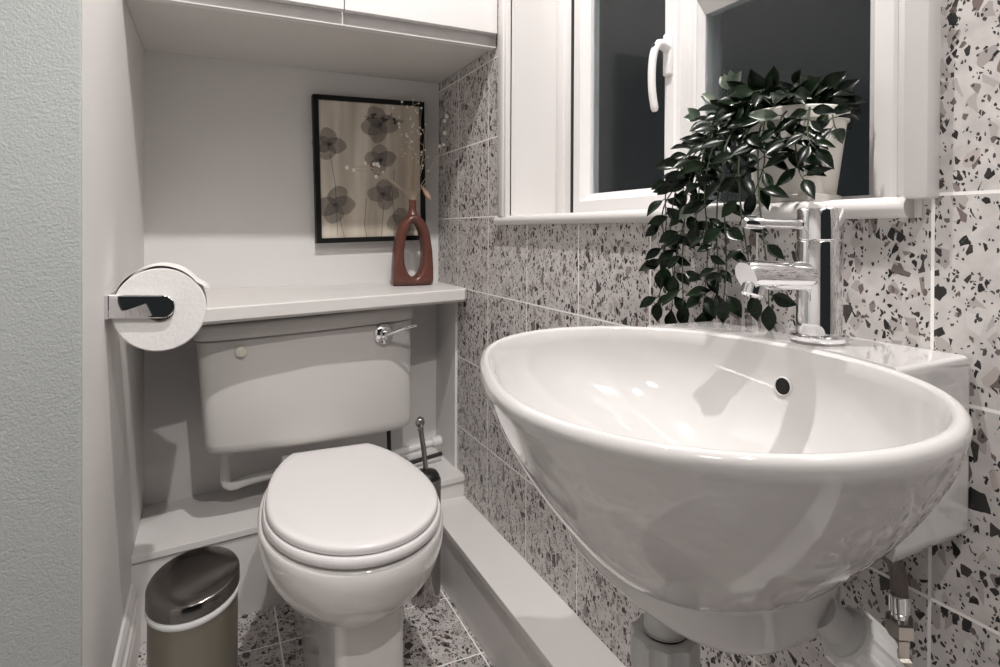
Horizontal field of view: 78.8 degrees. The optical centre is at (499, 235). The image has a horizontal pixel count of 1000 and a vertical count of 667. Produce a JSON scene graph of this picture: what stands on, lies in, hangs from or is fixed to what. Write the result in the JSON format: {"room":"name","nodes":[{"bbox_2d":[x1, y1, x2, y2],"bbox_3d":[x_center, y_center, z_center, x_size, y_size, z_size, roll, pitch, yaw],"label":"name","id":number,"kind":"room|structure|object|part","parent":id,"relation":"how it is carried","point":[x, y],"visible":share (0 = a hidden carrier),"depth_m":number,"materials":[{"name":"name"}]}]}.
{"room":"bathroom","nodes":[
{"label":"bathroom","id":0,"kind":"room"},
{"bbox_2d":[0,0,81,666],"bbox_3d":[-1.060,-0.232,0.594,1.089,2.273,0.008,0,0,-25],"label":"wall","id":1,"kind":"structure","parent":0,"point":[41,40],"depth_m":0.81,"materials":[{"name":"grey paint"}]},
{"bbox_2d":[82,0,143,666],"bbox_3d":[-0.790,-0.235,1.181,0.100,2.273,0.822,0,0,-25],"label":"wall","id":2,"kind":"structure","parent":0,"point":[112,47],"depth_m":1.05,"materials":[{"name":"white paint"}]},
{"bbox_2d":[112,583,140,666],"bbox_3d":[-0.682,0.834,1.086,0.018,0.138,0.558,0,0,-25],"label":"baseboard","id":3,"kind":"structure","parent":2,"relation":"attached to","point":[129,640],"depth_m":1.23,"materials":[{"name":"white paint"}]},
{"bbox_2d":[104,288,174,319],"bbox_3d":[-0.630,0.118,1.078,0.102,0.043,0.134,0,0,-25],"label":"toilet roll holder","id":4,"kind":"object","parent":2,"relation":"attached to","point":[115,306],"visible":0.91,"depth_m":1.02,"materials":[{"name":"silver metal"}]},
{"bbox_3d":[-0.673,0.117,1.055,0.006,0.040,0.129,0,0,-25],"label":"wall plate","id":5,"kind":"part","parent":4,"relation":"part of","materials":[{"name":"silver metal"}]},
{"bbox_3d":[-0.603,0.119,1.025,0.098,0.043,0.006,0,0,-25],"label":"arm","id":6,"kind":"part","parent":4,"relation":"part of","materials":[{"name":"silver metal"}]},
{"bbox_2d":[112,262,209,350],"bbox_3d":[-0.601,0.124,1.089,0.148,0.148,0.103,0,0,-25],"label":"toilet roll","id":7,"kind":"object","parent":4,"relation":"on","point":[175,281],"visible":0.8,"depth_m":1.05,"materials":[{"name":"paper"}]},
{"bbox_2d":[144,50,438,505],"bbox_3d":[-0.510,-0.238,1.822,1.154,2.273,0.100,0,0,-25],"label":"wall","id":8,"kind":"structure","parent":0,"point":[229,180],"depth_m":1.67,"materials":[{"name":"white paint"}]},
{"bbox_2d":[193,306,416,453],"bbox_3d":[-0.503,0.367,1.618,0.557,0.343,0.250,0,0,-25],"label":"cistern","id":9,"kind":"object","parent":8,"relation":"attached to","point":[265,384],"visible":0.89,"depth_m":1.51,"materials":[{"name":"ceramic"}]},
{"bbox_2d":[218,453,277,490],"bbox_3d":[-0.627,0.581,1.578,0.188,0.136,0.035,0,0,-25],"label":"pipe","id":10,"kind":"object","parent":9,"relation":"attached to","point":[227,483],"visible":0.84,"depth_m":1.55,"materials":[{"name":"white plastic"}]},
{"bbox_3d":[-0.504,0.220,1.620,0.557,0.050,0.244,0,0,-25],"label":"lid","id":11,"kind":"part","parent":9,"relation":"part of","materials":[{"name":"ceramic"}]},
{"bbox_3d":[-0.309,0.263,1.625,0.054,0.054,0.037,0,0,-31],"label":"flush lever","id":12,"kind":"part","parent":9,"relation":"part of","materials":[{"name":"silver metal"}]},
{"bbox_3d":[-0.264,0.251,1.613,0.086,0.034,0.011,0,0,-3],"label":"lever arm","id":13,"kind":"part","parent":9,"relation":"part of","materials":[{"name":"silver metal"}]},
{"bbox_2d":[387,430,442,463],"bbox_3d":[-0.250,0.576,1.774,0.173,0.178,0.020,0,0,-30],"label":"pipe","id":14,"kind":"object","parent":9,"relation":"attached to","point":[437,454],"visible":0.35,"depth_m":1.77,"materials":[{"name":"plastic"}]},
{"bbox_2d":[126,0,496,83],"bbox_3d":[-0.457,-0.892,1.534,0.802,0.840,0.455,0,0,-25],"label":"upper cabinet","id":15,"kind":"object","parent":8,"relation":"attached to","point":[429,41],"visible":1,"depth_m":1.46,"materials":[{"name":"paint"}]},
{"bbox_3d":[-0.536,-0.900,1.256,0.420,0.802,0.019,0,0,-25],"label":"door","id":16,"kind":"part","parent":15,"relation":"part of","materials":[{"name":"paint"}]},
{"bbox_3d":[-0.377,-0.498,1.362,0.800,0.056,0.022,0,0,-25],"label":"rail","id":17,"kind":"part","parent":15,"relation":"part of","materials":[{"name":"paint"}]},
{"bbox_3d":[-0.176,-0.899,1.425,0.371,0.802,0.019,0,0,-25],"label":"door","id":18,"kind":"part","parent":15,"relation":"part of","materials":[{"name":"paint"}]},
{"bbox_2d":[202,282,466,324],"bbox_3d":[-0.476,0.169,1.572,0.802,0.048,0.387,0,0,-25],"label":"shelf","id":19,"kind":"object","parent":8,"relation":"attached to","point":[225,305],"visible":0.7,"depth_m":1.52,"materials":[{"name":"paint"}]},
{"bbox_2d":[391,200,432,285],"bbox_3d":[-0.256,0.020,1.776,0.123,0.250,0.052,0,0,-25],"label":"ring vase","id":20,"kind":"object","parent":19,"relation":"on","point":[400,276],"visible":1,"depth_m":1.76,"materials":[{"name":"ceramic"}]},
{"bbox_2d":[345,98,448,199],"bbox_3d":[-0.294,-0.222,1.761,0.308,0.357,0.050,0,0,-25],"label":"dried flowers","id":21,"kind":"object","parent":20,"relation":"in","point":[411,180],"visible":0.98,"depth_m":1.77,"materials":[{"name":"beige plant"}]},
{"bbox_2d":[311,94,425,242],"bbox_3d":[-0.385,-0.194,1.807,0.339,0.432,0.033,0,0,-25],"label":"framed picture","id":22,"kind":"object","parent":8,"relation":"attached to","point":[357,206],"visible":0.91,"depth_m":1.79,"materials":[{"name":"beige paper"}]},
{"bbox_2d":[137,584,493,666],"bbox_3d":[-0.340,0.950,0.300,2.143,0.080,3.018,0,0,-25],"label":"floor","id":23,"kind":"structure","parent":0,"point":[438,635],"depth_m":1.35,"materials":[{"name":"tile"}]},
{"bbox_2d":[144,546,239,666],"bbox_3d":[-0.505,0.727,1.002,0.142,0.354,0.166,0,0,-25],"label":"waste bin","id":24,"kind":"object","parent":23,"relation":"on","point":[191,608],"visible":1,"depth_m":0.97,"materials":[{"name":"metal"}]},
{"bbox_3d":[-0.508,0.575,1.009,0.141,0.050,0.141,0,0,-25],"label":"bin lid","id":25,"kind":"part","parent":24,"relation":"part of","materials":[{"name":"metal"}]},
{"bbox_2d":[131,449,464,642],"bbox_3d":[-0.502,0.787,1.627,0.804,0.226,0.276,0,0,-25],"label":"boxing","id":26,"kind":"structure","parent":23,"relation":"on","point":[167,530],"depth_m":1.46,"materials":[{"name":"white paint"}]},
{"bbox_2d":[257,443,442,666],"bbox_3d":[-0.322,0.687,1.229,0.325,0.432,0.653,0,0,-25],"label":"toilet","id":27,"kind":"object","parent":23,"relation":"on","point":[348,536],"visible":1,"depth_m":1.01,"materials":[{"name":"ceramic"}]},
{"bbox_3d":[-0.284,0.497,1.149,0.310,0.016,0.479,0,0,-25],"label":"seat","id":28,"kind":"part","parent":27,"relation":"part of","materials":[{"name":"plastic"}]},
{"bbox_3d":[-0.284,0.480,1.148,0.300,0.015,0.463,0,0,-25],"label":"lid","id":29,"kind":"part","parent":27,"relation":"part of","materials":[{"name":"plastic"}]},
{"bbox_2d":[411,417,440,608],"bbox_3d":[-0.183,0.674,1.506,0.073,0.456,0.073,0,0,-25],"label":"toilet brush","id":30,"kind":"object","parent":23,"relation":"on","point":[428,596],"visible":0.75,"depth_m":1.49,"materials":[{"name":"metal"}]},
{"bbox_3d":[-0.193,0.518,1.501,0.034,0.144,0.024,0,0,-25],"label":"brush handle","id":31,"kind":"part","parent":30,"relation":"part of","materials":[{"name":"metal"}]},
{"bbox_2d":[438,0,999,666],"bbox_3d":[0.499,-0.226,0.685,0.200,2.273,2.818,0,0,-25],"label":"wall","id":32,"kind":"structure","parent":0,"point":[931,281],"depth_m":0.72,"materials":[{"name":"tile"}]},
{"bbox_2d":[392,435,442,455],"bbox_3d":[-0.261,0.629,1.801,0.191,0.054,0.032,0,0,-25],"label":"pipe","id":33,"kind":"object","parent":32,"relation":"attached to","point":[436,441],"visible":0.8,"depth_m":1.80,"materials":[{"name":"white plastic"}]},
{"bbox_2d":[436,302,456,466],"bbox_3d":[-0.163,0.423,1.845,0.007,0.502,0.166,0,0,-25],"label":"wall panel","id":34,"kind":"object","parent":32,"relation":"attached to","point":[446,313],"visible":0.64,"depth_m":1.83,"materials":[{"name":"white paint"}]},
{"bbox_2d":[497,0,511,216],"bbox_3d":[0.011,-0.443,1.471,0.020,0.794,0.046,0,0,-25],"label":"trim","id":35,"kind":"structure","parent":32,"relation":"attached to","point":[504,6],"depth_m":1.45,"materials":[{"name":"white paint"}]},
{"bbox_2d":[440,496,625,666],"bbox_3d":[0.356,0.827,0.617,0.114,0.167,2.398,0,0,-25],"label":"boxing","id":36,"kind":"structure","parent":32,"relation":"attached to","point":[517,619],"depth_m":1.28,"materials":[{"name":"white paint"}]},
{"bbox_2d":[494,0,913,224],"bbox_3d":[0.290,-0.408,1.097,0.207,0.772,0.985,0,0,-25],"label":"window","id":37,"kind":"structure","parent":32,"relation":"in","point":[629,73],"depth_m":1.07,"materials":[{"name":"plastic"}]},
{"bbox_3d":[0.272,-0.397,1.272,0.006,0.620,0.265,0,0,-25],"label":"glass pane","id":38,"kind":"part","parent":37,"relation":"part of","materials":[{"name":"black glass"}]},
{"bbox_3d":[0.309,-0.333,1.120,0.011,0.078,0.020,0,0,-25],"label":"handle","id":39,"kind":"part","parent":37,"relation":"part of","materials":[{"name":"plastic"}]},
{"bbox_2d":[639,66,865,329],"bbox_3d":[0.355,-0.047,0.824,0.207,0.371,0.281,0,0,-31],"label":"potted plant","id":40,"kind":"object","parent":37,"relation":"on","point":[793,141],"visible":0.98,"depth_m":0.78,"materials":[{"name":"green plant"}]},
{"bbox_3d":[0.350,-0.045,0.813,0.163,0.302,0.233,0,0,-25],"label":"vine stem","id":41,"kind":"part","parent":40,"relation":"part of","materials":[{"name":"green plant"}]},
{"bbox_3d":[0.392,-0.106,0.810,0.129,0.113,0.129,0,0,-25],"label":"pot","id":42,"kind":"part","parent":40,"relation":"part of","materials":[{"name":"beige ceramic"}]},
{"bbox_3d":[0.431,-0.222,0.933,0.006,0.344,0.322,0,0,-25],"label":"glass pane","id":43,"kind":"part","parent":37,"relation":"part of","materials":[{"name":"black glass"}]},
{"bbox_3d":[0.433,-0.252,0.925,0.034,0.408,0.356,0,0,-25],"label":"fixed sash","id":44,"kind":"part","parent":37,"relation":"part of","materials":[{"name":"plastic"}]},
{"bbox_2d":[510,0,922,217],"bbox_3d":[0.308,-0.414,1.076,0.191,0.785,0.948,0,0,-25],"label":"lining","id":45,"kind":"object","parent":32,"relation":"attached to","point":[533,24],"visible":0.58,"depth_m":1.48,"materials":[{"name":"white paint"}]},
{"bbox_2d":[479,319,972,655],"bbox_3d":[0.189,0.237,0.569,0.458,0.250,0.463,0,0,-25],"label":"basin","id":46,"kind":"object","parent":32,"relation":"attached to","point":[728,478],"visible":1,"depth_m":0.46,"materials":[{"name":"white ceramic"}]},
{"bbox_2d":[630,611,699,666],"bbox_3d":[0.163,0.443,0.603,0.066,0.193,0.068,0,0,-25],"label":"trap","id":47,"kind":"object","parent":46,"relation":"attached to","point":[652,643],"visible":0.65,"depth_m":0.58,"materials":[{"name":"grey plastic"}]},
{"bbox_2d":[735,207,849,343],"bbox_3d":[0.305,0.040,0.628,0.128,0.140,0.059,0,0,-25],"label":"tap","id":48,"kind":"object","parent":46,"relation":"on","point":[816,275],"visible":1,"depth_m":0.62,"materials":[{"name":"silver metal"}]},
{"bbox_3d":[0.290,0.041,0.626,0.100,0.033,0.030,0,0,-19],"label":"spout","id":49,"kind":"part","parent":48,"relation":"part of","materials":[{"name":"silver metal"}]},
{"bbox_2d":[818,598,904,666],"bbox_3d":[0.346,0.461,0.546,0.142,0.274,0.056,0,0,0],"label":"pipe","id":50,"kind":"object","parent":46,"relation":"attached to","point":[850,636],"visible":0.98,"depth_m":0.53,"materials":[{"name":"white plastic"}]},
{"bbox_2d":[884,556,913,666],"bbox_3d":[0.373,0.460,0.599,0.058,0.423,0.027,0,0,25],"label":"supply hose","id":51,"kind":"object","parent":46,"relation":"attached to","point":[898,623],"visible":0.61,"depth_m":0.58,"materials":[{"name":"silver metal"}]},
{"bbox_2d":[903,0,940,198],"bbox_3d":[0.420,-0.434,0.600,0.024,0.796,0.024,0,0,-25],"label":"trim","id":52,"kind":"structure","parent":32,"relation":"attached to","point":[922,17],"depth_m":0.59,"materials":[{"name":"white paint"}]}
]}

